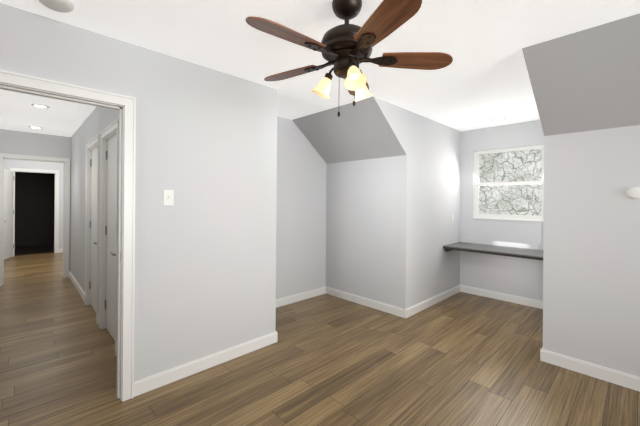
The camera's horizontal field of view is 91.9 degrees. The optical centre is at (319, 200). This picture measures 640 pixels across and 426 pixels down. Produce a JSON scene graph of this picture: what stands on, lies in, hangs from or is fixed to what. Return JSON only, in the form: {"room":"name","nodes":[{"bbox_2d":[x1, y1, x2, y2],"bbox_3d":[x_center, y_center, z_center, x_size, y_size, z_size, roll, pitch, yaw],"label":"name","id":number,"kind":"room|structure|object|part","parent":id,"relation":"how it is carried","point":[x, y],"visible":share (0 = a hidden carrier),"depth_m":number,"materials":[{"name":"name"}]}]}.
{"room":"empty bedroom","nodes":[
{"label":"empty bedroom","id":0,"kind":"room"},
{"bbox_2d":[4,159,63,248],"bbox_3d":[-7.002,0.095,7.224,3.400,2.400,0.120,0,0,-44],"label":"wall","id":1,"kind":"structure","parent":0,"point":[13,163],"depth_m":7.56,"materials":[{"name":"paint"}]},
{"bbox_2d":[4,169,13,259],"bbox_3d":[-6.870,0.312,6.753,0.035,1.953,0.708,0,0,-27],"label":"door leaf","id":2,"kind":"structure","parent":1,"relation":"in","point":[8,208],"depth_m":6.85,"materials":[{"name":"white wood"}]},
{"bbox_2d":[10,168,58,256],"bbox_3d":[-6.808,0.280,7.397,0.858,2.034,0.144,0,0,-44],"label":"door frame","id":3,"kind":"structure","parent":1,"relation":"attached to","point":[56,223],"depth_m":7.61,"materials":[{"name":"white wood"}]},
{"bbox_2d":[14,172,54,246],"bbox_3d":[-8.214,0.086,8.835,2.900,2.400,0.120,0,0,-44],"label":"wall","id":4,"kind":"structure","parent":0,"point":[34,206],"depth_m":8.82,"materials":[{"name":"black paint"}]},
{"bbox_2d":[0,129,70,270],"bbox_3d":[-4.775,0.113,4.926,3.400,2.400,0.120,0,0,-44],"label":"wall","id":5,"kind":"structure","parent":0,"point":[23,143],"depth_m":5.01,"materials":[{"name":"paint"}]},
{"bbox_2d":[0,153,69,285],"bbox_3d":[-4.651,0.296,5.048,0.868,2.034,0.168,0,0,-44],"label":"trim","id":6,"kind":"structure","parent":5,"relation":"attached to","point":[66,200],"depth_m":5.19,"materials":[{"name":"white wood"}]},
{"bbox_2d":[70,106,118,292],"bbox_3d":[-2.756,0.128,3.820,0.120,2.400,4.280,0,0,-44],"label":"wall","id":7,"kind":"structure","parent":0,"point":[97,121],"depth_m":4.42,"materials":[{"name":"paint"}]},
{"bbox_2d":[69,271,84,301],"bbox_3d":[-3.644,1.272,4.631,0.014,0.098,1.891,0,0,-44],"label":"baseboard","id":8,"kind":"structure","parent":7,"relation":"attached to","point":[77,286],"depth_m":4.50,"materials":[{"name":"white wood"}]},
{"bbox_2d":[85,135,99,323],"bbox_3d":[-2.640,0.312,3.682,0.144,2.034,0.868,0,0,-44],"label":"door frame","id":9,"kind":"structure","parent":7,"relation":"attached to","point":[92,144],"depth_m":3.91,"materials":[{"name":"white wood"}]},
{"bbox_2d":[89,146,97,311],"bbox_3d":[-2.648,0.345,3.685,0.149,1.953,0.735,0,0,-44],"label":"hall door","id":10,"kind":"structure","parent":7,"relation":"in","point":[93,227],"depth_m":3.77,"materials":[{"name":"white paint"},{"name":"satin nickel"}]},
{"bbox_2d":[99,119,118,355],"bbox_3d":[-1.972,0.318,2.993,0.144,2.034,0.808,0,0,-44],"label":"door frame","id":11,"kind":"structure","parent":7,"relation":"attached to","point":[109,131],"depth_m":3.20,"materials":[{"name":"white wood"}]},
{"bbox_2d":[105,151,107,308],"bbox_3d":[-2.206,0.308,3.230,0.059,1.644,0.024,0,0,-44],"label":"door hinges","id":12,"kind":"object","parent":11,"relation":"attached to","point":[106,226],"depth_m":3.21,"materials":[{"name":"grey metal"}]},
{"bbox_2d":[106,134,116,340],"bbox_3d":[-1.975,0.350,2.991,0.035,1.953,0.660,0,0,-44],"label":"door","id":13,"kind":"structure","parent":7,"relation":"in","point":[111,232],"depth_m":3.05,"materials":[{"name":"white wood"}]},
{"bbox_2d":[0,3,276,380],"bbox_3d":[-2.061,0.134,1.429,4.470,2.400,0.120,0,0,-44],"label":"wall","id":14,"kind":"structure","parent":0,"point":[205,243],"depth_m":2.36,"materials":[{"name":"paint"}]},
{"bbox_2d":[0,70,135,401],"bbox_3d":[-1.657,0.320,1.822,0.958,2.034,0.168,0,0,-44],"label":"door frame","id":15,"kind":"structure","parent":14,"relation":"attached to","point":[124,105],"depth_m":2.07,"materials":[{"name":"white wood"}]},
{"bbox_2d":[163,190,173,204],"bbox_3d":[-1.104,-0.019,2.261,0.070,0.114,0.016,0,0,-44],"label":"light switch","id":16,"kind":"object","parent":14,"relation":"attached to","point":[168,197],"visible":1,"depth_m":2.26,"materials":[{"name":"white plastic"}]},
{"bbox_2d":[134,331,277,396],"bbox_3d":[-0.843,1.294,2.525,1.210,0.098,0.014,0,0,-44],"label":"baseboard","id":17,"kind":"structure","parent":14,"relation":"attached to","point":[153,382],"depth_m":2.42,"materials":[{"name":"white wood"}]},
{"bbox_2d":[276,116,326,298],"bbox_3d":[-0.472,0.146,4.042,1.690,2.400,0.120,0,0,-44],"label":"wall","id":18,"kind":"structure","parent":0,"point":[301,219],"depth_m":4.14,"materials":[{"name":"paint"}]},
{"bbox_2d":[276,287,325,307],"bbox_3d":[-0.434,1.298,3.994,1.422,0.098,0.014,0,0,-44],"label":"baseboard","id":19,"kind":"structure","parent":18,"relation":"attached to","point":[283,301],"depth_m":4.14,"materials":[{"name":"white wood"}]},
{"bbox_2d":[0,244,639,425],"bbox_3d":[-2.572,1.378,4.188,7.590,0.104,15.020,0,0,-44],"label":"floor","id":20,"kind":"structure","parent":0,"point":[456,359],"depth_m":2.40,"materials":[{"name":"brown wood"}]},
{"bbox_2d":[0,0,639,136],"bbox_3d":[-2.553,-1.120,4.188,7.590,0.100,15.020,0,0,-44],"label":"ceiling","id":21,"kind":"structure","parent":0,"point":[482,80],"depth_m":2.09,"materials":[{"name":"paint"}]},
{"bbox_2d":[31,104,49,107],"bbox_3d":[-3.189,-1.072,3.530,0.164,0.006,0.164,0,0,-44],"label":"recessed light","id":22,"kind":"object","parent":21,"relation":"in","point":[39,105],"visible":1,"depth_m":3.53,"materials":[{"name":"white plastic"}]},
{"bbox_2d":[38,0,74,12],"bbox_3d":[-1.402,-1.044,1.642,0.156,0.034,0.156,0,0,-44],"label":"smoke detector","id":23,"kind":"object","parent":21,"relation":"attached to","point":[64,6],"visible":1,"depth_m":1.64,"materials":[{"name":"white plastic"}]},
{"bbox_2d":[245,0,452,116],"bbox_3d":[0.105,-0.745,1.634,1.073,0.608,1.094,0,0,-44],"label":"ceiling fan","id":24,"kind":"object","parent":21,"relation":"hanging from","point":[345,49],"visible":1,"depth_m":1.55,"materials":[{"name":"brown wood"}]},
{"bbox_3d":[-0.154,-0.757,1.410,0.390,0.007,0.140,0,12,-39],"label":"blade","id":25,"kind":"part","parent":24,"relation":"part of","materials":[{"name":"brown wood"}]},
{"bbox_3d":[-0.177,-0.757,1.856,0.390,0.007,0.140,0,12,33],"label":"blade","id":26,"kind":"part","parent":24,"relation":"part of","materials":[{"name":"brown wood"}]},
{"bbox_3d":[0.003,-0.611,1.690,0.108,0.116,0.106,0,0,-44],"label":"lamp shade","id":27,"kind":"part","parent":24,"relation":"part of","materials":[{"name":"beige glass"}]},
{"bbox_3d":[0.057,-0.684,1.672,0.052,0.068,0.069,0,0,-44],"label":"arm","id":28,"kind":"part","parent":24,"relation":"part of"},
{"bbox_3d":[0.142,-0.561,1.644,0.081,0.240,0.065,0,0,-44],"label":"chain","id":29,"kind":"part","parent":24,"relation":"part of","materials":[{"name":"brown metal"}]},
{"bbox_3d":[0.158,-0.683,1.564,0.054,0.068,0.069,0,0,-44],"label":"arm","id":30,"kind":"part","parent":24,"relation":"part of"},
{"bbox_3d":[0.167,-0.629,1.532,0.043,0.056,0.045,0,0,-44],"label":"bulb","id":31,"kind":"part","parent":24,"relation":"part of","materials":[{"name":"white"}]},
{"bbox_3d":[0.172,-0.609,1.509,0.108,0.116,0.106,0,0,-44],"label":"lamp shade","id":32,"kind":"part","parent":24,"relation":"part of","materials":[{"name":"beige glass"}]},
{"bbox_3d":[0.240,-0.754,2.016,0.140,0.007,0.390,-12,-3,15],"label":"blade","id":33,"kind":"part","parent":24,"relation":"part of","materials":[{"name":"brown wood"}]},
{"bbox_3d":[0.243,-0.609,1.745,0.108,0.116,0.111,0,0,-44],"label":"lamp shade","id":34,"kind":"part","parent":24,"relation":"part of","materials":[{"name":"beige glass"}]},
{"bbox_3d":[0.278,-0.753,1.294,0.140,0.007,0.390,13,-5,-21],"label":"blade","id":35,"kind":"part","parent":24,"relation":"part of","materials":[{"name":"brown wood"}]},
{"bbox_3d":[0.521,-0.751,1.669,0.390,0.007,0.140,0,-12,-3],"label":"blade","id":36,"kind":"part","parent":24,"relation":"part of","materials":[{"name":"brown wood"}]},
{"bbox_2d":[293,96,406,163],"bbox_3d":[0.300,-0.788,3.828,0.650,0.520,1.350,0,0,-44],"label":"wall","id":37,"kind":"structure","parent":0,"point":[373,127],"depth_m":3.65,"materials":[{"name":"paint"}]},
{"bbox_2d":[326,156,397,305],"bbox_3d":[0.544,0.154,4.121,0.120,2.400,1.180,0,0,-44],"label":"wall","id":38,"kind":"structure","parent":0,"point":[361,228],"depth_m":4.01,"materials":[{"name":"paint"}]},
{"bbox_2d":[325,286,406,317],"bbox_3d":[0.534,1.305,4.027,0.014,0.098,1.314,0,0,-44],"label":"baseboard","id":39,"kind":"structure","parent":38,"relation":"attached to","point":[388,308],"depth_m":3.93,"materials":[{"name":"white"}]},
{"bbox_2d":[396,110,460,308],"bbox_3d":[1.553,0.162,4.194,1.670,2.400,0.120,0,0,-44],"label":"wall","id":40,"kind":"structure","parent":0,"point":[428,185],"depth_m":3.92,"materials":[{"name":"paint"}]},
{"bbox_2d":[406,285,459,317],"bbox_3d":[1.543,1.313,4.099,1.536,0.098,0.014,0,0,-44],"label":"baseboard","id":41,"kind":"structure","parent":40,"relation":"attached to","point":[419,307],"depth_m":3.99,"materials":[{"name":"white wood"}]},
{"bbox_2d":[460,285,542,308],"bbox_3d":[2.549,1.321,4.175,0.014,0.098,1.305,0,0,-44],"label":"baseboard","id":42,"kind":"structure","parent":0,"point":[507,297],"depth_m":4.21,"materials":[{"name":"white wood"}]},
{"bbox_2d":[460,120,543,300],"bbox_3d":[2.606,0.171,4.222,0.120,2.400,1.305,0,0,-44],"label":"wall","id":43,"kind":"structure","parent":0,"point":[520,277],"depth_m":4.28,"materials":[{"name":"paint"}]},
{"bbox_2d":[443,242,542,259],"bbox_3d":[2.350,0.671,3.977,0.580,0.085,1.303,0,0,-44],"label":"shelf","id":44,"kind":"object","parent":43,"relation":"attached to","point":[534,254],"visible":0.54,"depth_m":3.93,"materials":[{"name":"grey"}]},
{"bbox_2d":[473,144,543,221],"bbox_3d":[2.567,-0.220,4.220,0.082,0.980,0.890,0,0,-44],"label":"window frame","id":45,"kind":"structure","parent":43,"relation":"in","point":[477,184],"depth_m":4.25,"materials":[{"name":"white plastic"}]},
{"bbox_2d":[479,149,541,215],"bbox_3d":[2.620,-0.219,4.271,0.005,1.020,0.930,0,0,-44],"label":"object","id":46,"kind":"structure","parent":43,"relation":"in","point":[517,166],"depth_m":4.25,"materials":[{"name":"white"}]},
{"bbox_2d":[543,134,561,353],"bbox_3d":[2.545,0.170,3.171,1.670,2.400,0.120,0,0,-44],"label":"wall","id":47,"kind":"structure","parent":0,"point":[552,242],"depth_m":2.59,"materials":[{"name":"paint"}]},
{"bbox_2d":[522,13,639,135],"bbox_3d":[2.764,-0.783,1.221,0.740,0.490,3.215,0,0,-44],"label":"sloped ceiling","id":48,"kind":"structure","parent":0,"point":[585,80],"depth_m":2.12,"materials":[{"name":"paint"}]},
{"bbox_2d":[560,125,639,376],"bbox_3d":[3.090,0.174,1.495,0.120,2.400,3.045,0,0,-44],"label":"wall","id":49,"kind":"structure","parent":0,"point":[600,266],"depth_m":2.37,"materials":[{"name":"paint"}]},
{"bbox_2d":[540,349,639,391],"bbox_3d":[2.986,1.325,1.496,0.014,0.098,3.179,0,0,-44],"label":"baseboard","id":50,"kind":"structure","parent":49,"relation":"attached to","point":[626,380],"depth_m":2.40,"materials":[{"name":"white"}]},
{"bbox_2d":[627,187,639,198],"bbox_3d":[2.277,-0.052,2.234,0.022,0.086,0.086,0,0,-44],"label":"thermostat","id":51,"kind":"object","parent":49,"relation":"attached to","point":[633,192],"visible":1,"depth_m":2.23,"materials":[{"name":"white plastic"}]}
]}

